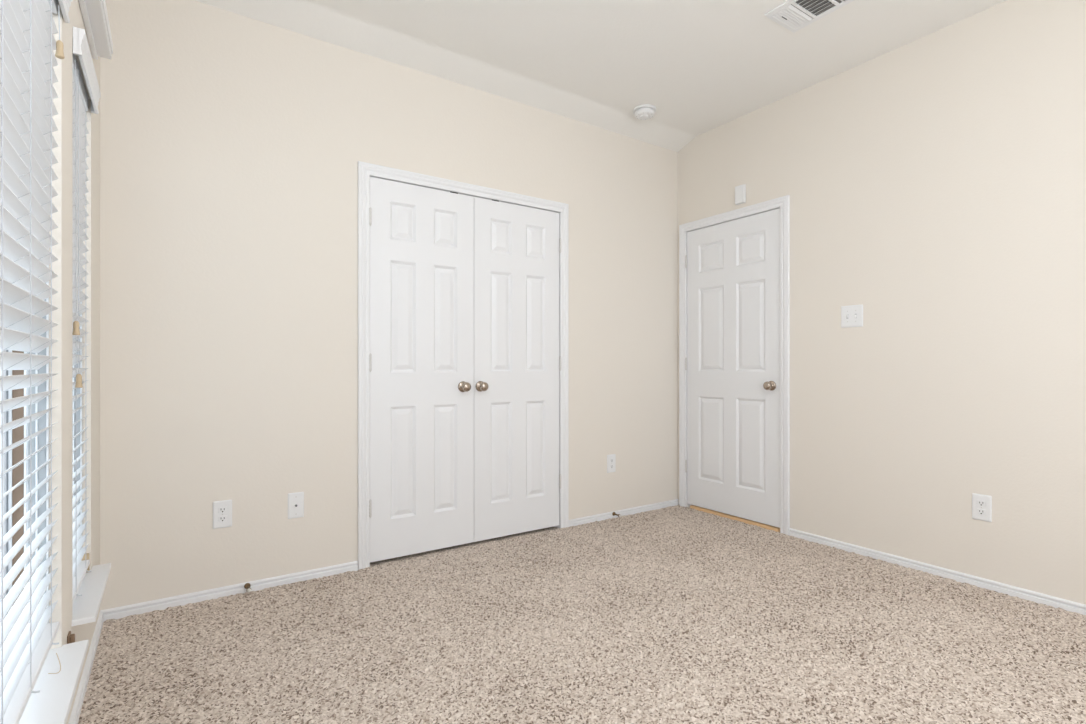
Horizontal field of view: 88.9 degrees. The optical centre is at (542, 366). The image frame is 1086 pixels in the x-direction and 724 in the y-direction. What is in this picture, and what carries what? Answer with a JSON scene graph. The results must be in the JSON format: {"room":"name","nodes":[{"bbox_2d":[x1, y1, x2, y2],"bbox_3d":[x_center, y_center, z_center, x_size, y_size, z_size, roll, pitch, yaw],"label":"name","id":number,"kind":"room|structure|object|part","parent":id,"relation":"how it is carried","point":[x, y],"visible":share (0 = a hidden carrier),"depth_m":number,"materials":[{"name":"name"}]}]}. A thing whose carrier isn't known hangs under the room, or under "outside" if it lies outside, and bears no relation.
{"room":"empty bedroom","nodes":[
{"label":"empty bedroom","id":0,"kind":"room"},
{"bbox_2d":[49,0,99,723],"bbox_3d":[-0.732,-0.378,0.529,0.150,2.950,4.136,0,0,-34],"label":"wall","id":1,"kind":"structure","parent":0,"point":[62,316],"depth_m":1.55,"materials":[{"name":"white paint"}]},
{"bbox_2d":[0,248,88,723],"bbox_3d":[-0.790,-0.233,0.670,0.208,1.975,1.879,0,0,-34],"label":"window","id":2,"kind":"structure","parent":1,"relation":"in","point":[52,704],"depth_m":1.41,"materials":[{"name":"white plastic"}]},
{"bbox_3d":[-0.855,0.290,0.642,0.020,0.852,1.802,0,0,-34],"label":"sash","id":3,"kind":"part","parent":2,"relation":"part of","materials":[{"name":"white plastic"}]},
{"bbox_3d":[-0.832,-0.119,0.657,0.124,1.706,1.820,0,0,-34],"label":"frame","id":4,"kind":"part","parent":2,"relation":"part of","materials":[{"name":"white plastic"}]},
{"bbox_2d":[0,0,72,723],"bbox_3d":[-0.779,-0.136,0.698,0.078,1.735,1.870,0,0,-34],"label":"blind","id":5,"kind":"object","parent":2,"relation":"attached to","point":[28,43],"visible":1,"depth_m":1.15,"materials":[{"name":"white plastic"}]},
{"bbox_3d":[-0.943,-0.121,0.945,0.058,1.605,0.006,0,0,-34],"label":"ladder cord","id":6,"kind":"part","parent":5,"relation":"part of","materials":[{"name":"white fabric"}]},
{"bbox_3d":[-1.077,-0.121,1.142,0.058,1.605,0.006,0,0,-34],"label":"ladder cord","id":7,"kind":"part","parent":5,"relation":"part of","materials":[{"name":"white fabric"}]},
{"bbox_3d":[-0.780,0.673,0.692,0.043,0.018,1.796,0,0,-34],"label":"rail","id":8,"kind":"part","parent":5,"relation":"part of","materials":[{"name":"white plastic"}]},
{"bbox_3d":[-1.212,-0.121,1.342,0.058,1.605,0.006,0,0,-34],"label":"ladder cord","id":9,"kind":"part","parent":5,"relation":"part of","materials":[{"name":"white fabric"}]},
{"bbox_3d":[-0.787,-0.947,0.687,0.052,0.051,1.796,0,0,-34],"label":"head rail","id":10,"kind":"part","parent":5,"relation":"part of","materials":[{"name":"white plastic"}]},
{"bbox_3d":[-1.235,-0.874,1.412,0.004,0.098,0.002,0,0,-34],"label":"pull cord","id":11,"kind":"part","parent":5,"relation":"part of","materials":[{"name":"white fabric"}]},
{"bbox_3d":[-0.755,0.747,0.693,0.114,0.016,1.875,0,0,-34],"label":"sill","id":12,"kind":"part","parent":2,"relation":"part of","materials":[{"name":"white paint"}]},
{"bbox_2d":[67,631,74,643],"bbox_3d":[-1.327,0.769,1.556,0.014,0.040,0.040,0,0,-34],"label":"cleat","id":13,"kind":"object","parent":1,"relation":"attached to","point":[71,637],"visible":0.6,"depth_m":1.55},
{"bbox_2d":[68,611,103,723],"bbox_3d":[-0.694,1.032,0.619,0.013,0.053,4.004,0,0,-34],"label":"baseboard","id":14,"kind":"structure","parent":1,"relation":"attached to","point":[74,718],"depth_m":1.83,"materials":[{"name":"white paint"}]},
{"bbox_2d":[72,0,112,625],"bbox_3d":[-1.560,-0.233,1.808,0.208,1.975,0.546,0,0,-34],"label":"window","id":15,"kind":"structure","parent":1,"relation":"in","point":[85,608],"depth_m":1.91,"materials":[{"name":"white plastic"}]},
{"bbox_3d":[-1.586,-0.119,1.772,0.124,1.706,0.465,0,0,-34],"label":"frame","id":16,"kind":"part","parent":15,"relation":"part of","materials":[{"name":"white plastic"}]},
{"bbox_2d":[72,27,100,605],"bbox_3d":[-1.528,-0.134,1.813,0.086,1.738,0.465,0,0,-34],"label":"blind","id":17,"kind":"object","parent":15,"relation":"attached to","point":[80,47],"visible":0.62,"depth_m":1.81,"materials":[{"name":"white plastic"}]},
{"bbox_3d":[-1.405,-0.527,1.663,0.004,0.793,0.002,0,0,-34],"label":"pull cord","id":18,"kind":"part","parent":17,"relation":"part of","materials":[{"name":"white fabric"}]},
{"bbox_3d":[-1.456,-0.106,1.702,0.058,1.635,0.006,0,0,-34],"label":"ladder cord","id":19,"kind":"part","parent":17,"relation":"part of","materials":[{"name":"white fabric"}]},
{"bbox_3d":[-1.439,-0.447,1.713,0.004,0.953,0.002,0,0,-34],"label":"pull cord","id":20,"kind":"part","parent":17,"relation":"part of","materials":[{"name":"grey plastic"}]},
{"bbox_3d":[-1.540,-0.947,1.801,0.052,0.051,0.439,0,0,-34],"label":"head rail","id":21,"kind":"part","parent":17,"relation":"part of","materials":[{"name":"white plastic"}]},
{"bbox_3d":[-1.533,0.704,1.805,0.043,0.018,0.439,0,0,-34],"label":"rail","id":22,"kind":"part","parent":17,"relation":"part of","materials":[{"name":"white plastic"}]},
{"bbox_3d":[-1.593,-0.106,1.905,0.058,1.635,0.006,0,0,-34],"label":"ladder cord","id":23,"kind":"part","parent":17,"relation":"part of","materials":[{"name":"white fabric"}]},
{"bbox_3d":[-1.525,0.747,1.831,0.114,0.016,0.542,0,0,-34],"label":"sill","id":24,"kind":"part","parent":15,"relation":"part of","materials":[{"name":"white paint"}]},
{"bbox_2d":[100,0,677,609],"bbox_3d":[-0.448,-0.378,3.291,3.716,2.950,0.120,0,0,-34],"label":"wall","id":25,"kind":"structure","parent":0,"point":[232,145],"depth_m":2.65,"materials":[{"name":"white paint"}]},
{"bbox_2d":[213,500,231,528],"bbox_3d":[-1.463,0.673,2.526,0.077,0.124,0.008,0,0,-34],"label":"wall outlet","id":26,"kind":"object","parent":25,"relation":"attached to","point":[222,510],"visible":1,"depth_m":2.52,"materials":[{"name":"white plastic"}]},
{"bbox_2d":[218,515,226,521],"bbox_3d":[-1.462,0.694,2.523,0.033,0.027,0.002,0,0,-34],"label":"receptacle","id":27,"kind":"object","parent":26,"relation":"attached to","point":[221,518],"depth_m":2.52,"materials":[{"name":"white plastic"}]},
{"bbox_2d":[218,507,226,512],"bbox_3d":[-1.462,0.653,2.523,0.033,0.027,0.002,0,0,-34],"label":"receptacle","id":28,"kind":"object","parent":26,"relation":"attached to","point":[220,509],"depth_m":2.52,"materials":[{"name":"white plastic"}]},
{"bbox_2d":[288,492,303,518],"bbox_3d":[-1.204,0.676,2.697,0.073,0.124,0.016,0,0,-34],"label":"plate","id":29,"kind":"object","parent":25,"relation":"attached to","point":[295,500],"visible":1,"depth_m":2.70,"materials":[{"name":"white plastic"}]},
{"bbox_2d":[100,499,678,620],"bbox_3d":[-0.398,1.032,3.244,3.446,0.053,0.013,0,0,-34],"label":"baseboard","id":30,"kind":"structure","parent":25,"relation":"attached to","point":[159,604],"depth_m":2.61,"materials":[{"name":"white paint"}]},
{"bbox_2d":[244,583,250,592],"bbox_3d":[-1.356,1.019,2.545,0.027,0.027,0.072,0,0,-34],"label":"door stop","id":31,"kind":"object","parent":30,"relation":"attached to","point":[247,585],"visible":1,"depth_m":2.56,"materials":[{"name":"gold metal"}]},
{"bbox_2d":[369,177,473,562],"bbox_3d":[-0.653,0.013,3.062,0.616,2.032,0.100,0,0,-34],"label":"door","id":32,"kind":"structure","parent":25,"relation":"in","point":[421,356],"depth_m":3.07,"materials":[{"name":"white paint"}]},
{"bbox_3d":[-0.446,0.115,3.181,0.063,0.063,0.066,0,0,-34],"label":"knob","id":33,"kind":"part","parent":32,"relation":"part of","materials":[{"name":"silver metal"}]},
{"bbox_2d":[358,161,568,569],"bbox_3d":[-0.431,-0.007,3.292,1.353,2.114,0.136,0,0,-34],"label":"door frame","id":34,"kind":"structure","parent":25,"relation":"attached to","point":[365,170],"depth_m":2.96,"materials":[{"name":"white paint"}]},
{"bbox_2d":[474,197,560,541],"bbox_3d":[-0.137,0.013,3.411,0.623,2.032,0.100,0,0,-34],"label":"door","id":35,"kind":"structure","parent":25,"relation":"in","point":[517,360],"depth_m":3.41,"materials":[{"name":"white paint"}]},
{"bbox_3d":[-0.353,0.115,3.244,0.063,0.063,0.066,0,0,-34],"label":"knob","id":36,"kind":"part","parent":35,"relation":"part of","materials":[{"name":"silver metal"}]},
{"bbox_2d":[607,454,615,472],"bbox_3d":[0.476,0.670,3.838,0.077,0.124,0.008,0,0,-34],"label":"wall outlet","id":37,"kind":"object","parent":25,"relation":"attached to","point":[611,459],"visible":1,"depth_m":3.84,"materials":[{"name":"white plastic"}]},
{"bbox_2d":[78,505,1085,723],"bbox_3d":[0.514,1.074,1.897,3.446,0.066,4.766,0,0,-34],"label":"floor","id":38,"kind":"structure","parent":0,"point":[678,614],"depth_m":2.10,"materials":[{"name":"beige carpet"}]},
{"bbox_2d":[195,0,1005,151],"bbox_3d":[0.758,-1.745,1.537,3.446,0.217,4.136,0,0,-34],"label":"ceiling","id":39,"kind":"structure","parent":0,"point":[703,65],"depth_m":2.91,"materials":[{"name":"white paint"}]},
{"bbox_2d":[633,104,655,119],"bbox_3d":[0.669,-1.669,3.647,0.152,0.053,0.152,0,0,-34],"label":"smoke detector","id":40,"kind":"object","parent":39,"relation":"attached to","point":[645,111],"visible":1,"depth_m":3.60,"materials":[{"name":"white plastic"}]},
{"bbox_3d":[0.669,-1.689,3.647,0.152,0.012,0.152,0,0,-34],"label":"plate","id":41,"kind":"part","parent":40,"relation":"part of","materials":[{"name":"white plastic"}]},
{"bbox_2d":[765,0,853,32],"bbox_3d":[1.267,-1.689,2.579,0.245,0.013,0.361,0,0,-34],"label":"ceiling vent","id":42,"kind":"object","parent":39,"relation":"in","point":[793,15],"visible":1,"depth_m":2.63,"materials":[{"name":"white plastic"}]},
{"bbox_2d":[690,505,779,531],"bbox_3d":[1.336,1.044,3.842,0.104,0.029,0.720,0,0,-34],"label":"threshold","id":43,"kind":"object","parent":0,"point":[750,522],"visible":0.48,"depth_m":3.78,"materials":[{"name":"brown wood"}]},
{"bbox_2d":[678,0,1085,604],"bbox_3d":[2.235,-0.378,2.536,0.120,2.950,4.136,0,0,-34],"label":"wall","id":44,"kind":"structure","parent":0,"point":[935,183],"depth_m":2.79,"materials":[{"name":"white paint"}]},
{"bbox_2d":[685,208,779,527],"bbox_3d":[1.277,0.007,3.818,0.100,2.029,0.771,0,0,-34],"label":"door","id":45,"kind":"structure","parent":44,"relation":"in","point":[732,361],"depth_m":3.78,"materials":[{"name":"white paint"}]},
{"bbox_3d":[1.444,0.121,3.540,0.066,0.063,0.063,0,0,-34],"label":"knob","id":46,"kind":"part","parent":45,"relation":"part of","materials":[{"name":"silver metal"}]},
{"bbox_2d":[679,195,789,534],"bbox_3d":[1.334,-0.011,3.852,0.136,2.121,0.890,0,0,-34],"label":"door frame","id":47,"kind":"structure","parent":44,"relation":"attached to","point":[783,203],"depth_m":3.49,"materials":[{"name":"white paint"}]},
{"bbox_2d":[735,184,745,204],"bbox_3d":[1.333,-1.165,3.740,0.024,0.124,0.074,0,0,-34],"label":"wall sensor","id":48,"kind":"object","parent":44,"relation":"attached to","point":[740,191],"visible":1,"depth_m":3.72,"materials":[{"name":"white plastic"}]},
{"bbox_2d":[841,304,862,327],"bbox_3d":[1.747,-0.287,3.134,0.016,0.124,0.121,0,0,-34],"label":"light switch","id":49,"kind":"object","parent":44,"relation":"attached to","point":[852,315],"visible":1,"depth_m":3.13,"materials":[{"name":"white plastic"}]},
{"bbox_2d":[789,528,1085,614],"bbox_3d":[2.404,1.032,2.167,0.013,0.053,3.095,0,0,-34],"label":"baseboard","id":50,"kind":"structure","parent":44,"relation":"attached to","point":[1037,597],"depth_m":2.73,"materials":[{"name":"white paint"}]},
{"bbox_2d":[972,493,991,521],"bbox_3d":[2.090,0.670,2.635,0.008,0.124,0.077,0,0,-34],"label":"wall outlet","id":51,"kind":"object","parent":44,"relation":"attached to","point":[981,504],"visible":1,"depth_m":2.63,"materials":[{"name":"white plastic"}]},
{"bbox_2d":[977,508,985,514],"bbox_3d":[2.087,0.691,2.634,0.002,0.027,0.033,0,0,-34],"label":"receptacle","id":52,"kind":"object","parent":51,"relation":"attached to","point":[980,511],"depth_m":2.63,"materials":[{"name":"white plastic"}]},
{"bbox_2d":[977,500,985,506],"bbox_3d":[2.087,0.650,2.634,0.002,0.027,0.033,0,0,-34],"label":"receptacle","id":53,"kind":"object","parent":51,"relation":"attached to","point":[980,503],"depth_m":2.63,"materials":[{"name":"white plastic"}]}
]}

